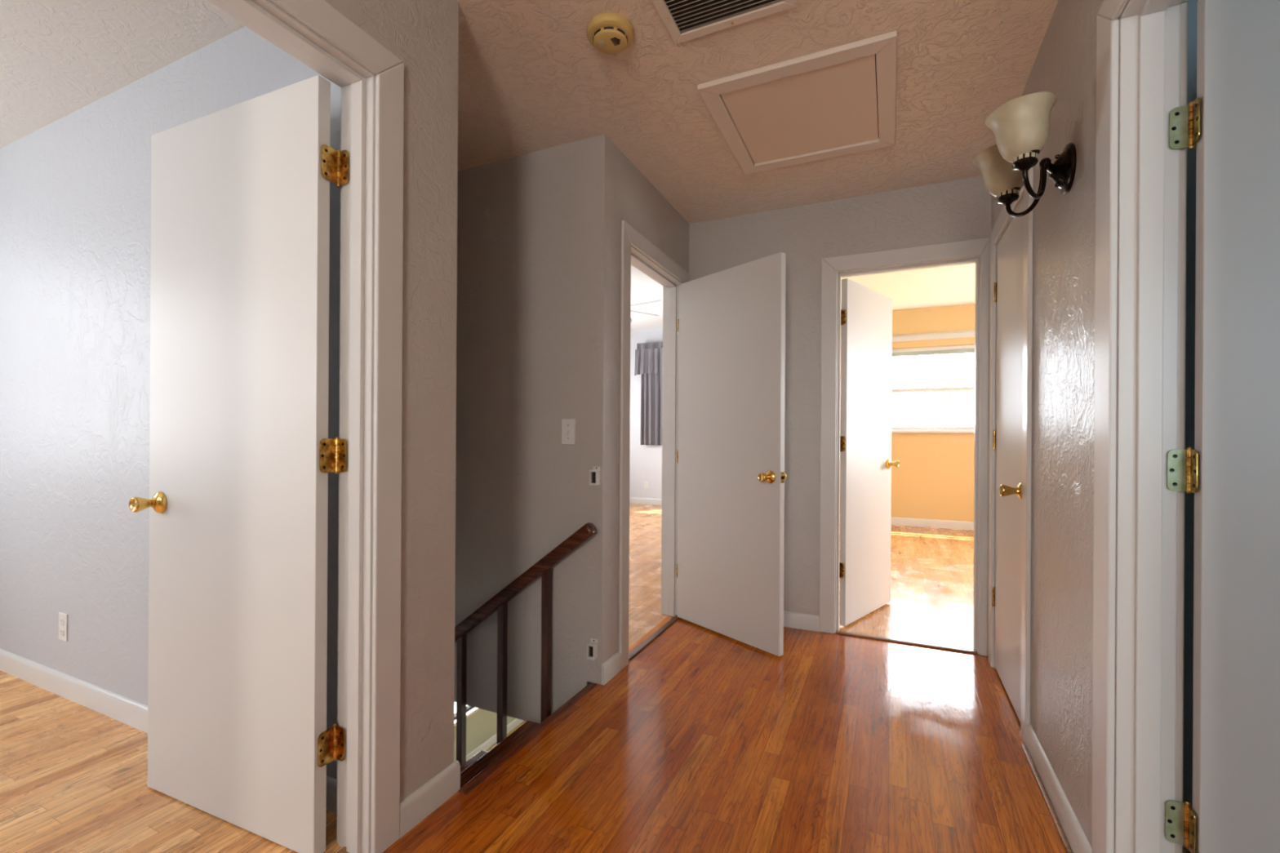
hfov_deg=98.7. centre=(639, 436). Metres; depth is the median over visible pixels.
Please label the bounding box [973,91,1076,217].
wall sconce
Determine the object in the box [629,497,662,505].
baseboard
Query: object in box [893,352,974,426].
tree
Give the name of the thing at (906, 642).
trim
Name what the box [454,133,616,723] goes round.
wall
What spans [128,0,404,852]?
door
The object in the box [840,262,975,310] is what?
ceiling
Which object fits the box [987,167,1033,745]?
door
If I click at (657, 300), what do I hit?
ceiling fan
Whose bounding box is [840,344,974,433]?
window
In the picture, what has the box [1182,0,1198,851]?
wall
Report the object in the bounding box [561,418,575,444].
light switch
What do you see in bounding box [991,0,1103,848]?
wall
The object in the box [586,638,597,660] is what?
bracket
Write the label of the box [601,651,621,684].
baseboard
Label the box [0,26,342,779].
wall
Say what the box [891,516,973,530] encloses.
baseboard
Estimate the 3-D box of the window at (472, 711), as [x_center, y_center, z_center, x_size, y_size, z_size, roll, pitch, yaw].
[-1.977,2.606,6.282,0.135,1.135,2.700,0,0,25]
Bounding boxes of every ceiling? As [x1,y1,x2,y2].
[0,0,1057,223]
[630,265,662,330]
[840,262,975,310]
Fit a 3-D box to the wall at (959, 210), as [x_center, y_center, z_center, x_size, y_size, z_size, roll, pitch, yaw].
[1.065,-0.344,3.173,1.858,2.900,0.115,0,0,25]
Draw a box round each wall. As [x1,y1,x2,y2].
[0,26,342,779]
[324,0,458,801]
[453,706,515,761]
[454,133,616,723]
[613,146,688,654]
[629,328,662,498]
[688,176,991,615]
[840,303,975,521]
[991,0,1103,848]
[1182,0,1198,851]
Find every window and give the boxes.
[453,705,480,726]
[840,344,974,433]
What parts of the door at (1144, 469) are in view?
casing, jamb plate, jamb plate, jamb plate, casing, plate, plate, plate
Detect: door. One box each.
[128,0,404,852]
[618,220,786,670]
[819,237,990,656]
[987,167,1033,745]
[1091,0,1279,852]
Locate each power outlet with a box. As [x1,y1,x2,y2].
[58,612,67,641]
[644,481,648,488]
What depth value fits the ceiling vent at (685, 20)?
1.73 m
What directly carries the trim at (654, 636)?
attached to the wall at (639, 203)
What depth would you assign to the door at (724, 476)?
2.98 m
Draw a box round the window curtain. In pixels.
[634,342,662,444]
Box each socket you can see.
[59,617,64,625]
[59,628,64,635]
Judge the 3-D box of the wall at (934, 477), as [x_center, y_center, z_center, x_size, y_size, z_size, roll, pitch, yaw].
[3.915,-0.127,6.721,3.860,3.300,0.140,0,0,25]
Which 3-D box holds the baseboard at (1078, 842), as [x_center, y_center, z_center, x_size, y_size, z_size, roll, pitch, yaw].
[1.235,1.063,1.633,0.014,0.088,0.707,0,0,25]
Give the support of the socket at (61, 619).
attached to the power outlet at (63, 617)
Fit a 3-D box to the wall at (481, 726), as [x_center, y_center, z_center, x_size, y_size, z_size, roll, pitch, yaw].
[-2.324,2.531,5.622,0.130,2.390,5.689,0,0,25]
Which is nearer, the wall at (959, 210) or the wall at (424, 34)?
the wall at (424, 34)
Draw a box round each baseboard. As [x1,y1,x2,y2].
[0,648,337,813]
[399,760,460,838]
[466,718,524,761]
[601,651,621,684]
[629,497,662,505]
[783,610,819,631]
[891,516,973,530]
[1026,723,1091,852]
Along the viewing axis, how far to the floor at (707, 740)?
1.87 m
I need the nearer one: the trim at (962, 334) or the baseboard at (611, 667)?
the baseboard at (611, 667)
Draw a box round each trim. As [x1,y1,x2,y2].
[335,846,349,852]
[457,682,597,795]
[628,614,679,661]
[835,630,977,653]
[840,329,974,345]
[1021,743,1072,852]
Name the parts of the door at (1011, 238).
knob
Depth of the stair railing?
2.58 m
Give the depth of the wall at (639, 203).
2.68 m
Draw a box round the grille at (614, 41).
[610,37,620,45]
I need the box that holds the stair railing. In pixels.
[454,522,596,765]
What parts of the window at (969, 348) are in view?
sill, frame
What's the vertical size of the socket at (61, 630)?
0.034 m
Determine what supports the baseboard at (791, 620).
attached to the wall at (959, 210)
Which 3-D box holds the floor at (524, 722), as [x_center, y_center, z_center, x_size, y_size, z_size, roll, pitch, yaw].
[-0.913,3.775,4.913,3.300,0.080,5.800,0,0,25]
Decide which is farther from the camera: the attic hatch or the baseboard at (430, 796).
the attic hatch
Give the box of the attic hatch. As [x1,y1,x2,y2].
[697,31,897,174]
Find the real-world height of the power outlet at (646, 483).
0.115 m
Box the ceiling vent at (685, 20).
[651,0,798,44]
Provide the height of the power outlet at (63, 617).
0.115 m
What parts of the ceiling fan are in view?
fan blade, fan blade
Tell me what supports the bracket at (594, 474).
attached to the wall at (536, 231)
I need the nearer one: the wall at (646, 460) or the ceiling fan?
the ceiling fan
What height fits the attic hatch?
0.020 m
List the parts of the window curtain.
curtain panel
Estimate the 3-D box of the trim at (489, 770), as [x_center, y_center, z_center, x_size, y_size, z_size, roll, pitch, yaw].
[-0.377,1.124,2.069,0.039,0.058,0.833,0,0,25]
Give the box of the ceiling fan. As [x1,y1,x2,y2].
[631,300,660,322]
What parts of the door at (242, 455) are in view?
knob, casing, plate, plate, plate, casing, jamb plate, jamb plate, jamb plate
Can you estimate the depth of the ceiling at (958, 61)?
2.03 m
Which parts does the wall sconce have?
lamp shade, lamp shade, arm, arm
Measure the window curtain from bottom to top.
1.635 m
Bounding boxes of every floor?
[0,503,1191,852]
[485,720,527,751]
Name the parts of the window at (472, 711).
frame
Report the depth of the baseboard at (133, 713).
2.21 m
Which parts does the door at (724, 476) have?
casing, casing, jamb plate, jamb plate, knob, latch plate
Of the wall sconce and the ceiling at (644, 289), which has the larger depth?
the ceiling at (644, 289)
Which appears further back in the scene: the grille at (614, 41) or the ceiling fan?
the ceiling fan
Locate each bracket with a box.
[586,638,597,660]
[589,466,599,485]
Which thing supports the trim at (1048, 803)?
attached to the wall at (1064, 66)
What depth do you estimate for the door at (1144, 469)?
1.17 m
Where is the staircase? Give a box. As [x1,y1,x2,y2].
[460,720,539,787]
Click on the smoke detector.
(611, 33)
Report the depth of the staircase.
2.29 m
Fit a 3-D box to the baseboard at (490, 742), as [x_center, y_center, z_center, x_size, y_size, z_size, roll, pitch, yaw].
[-2.264,3.676,5.596,0.014,0.100,5.680,0,0,25]
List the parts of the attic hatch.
panel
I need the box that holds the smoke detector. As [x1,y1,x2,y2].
[586,13,634,54]

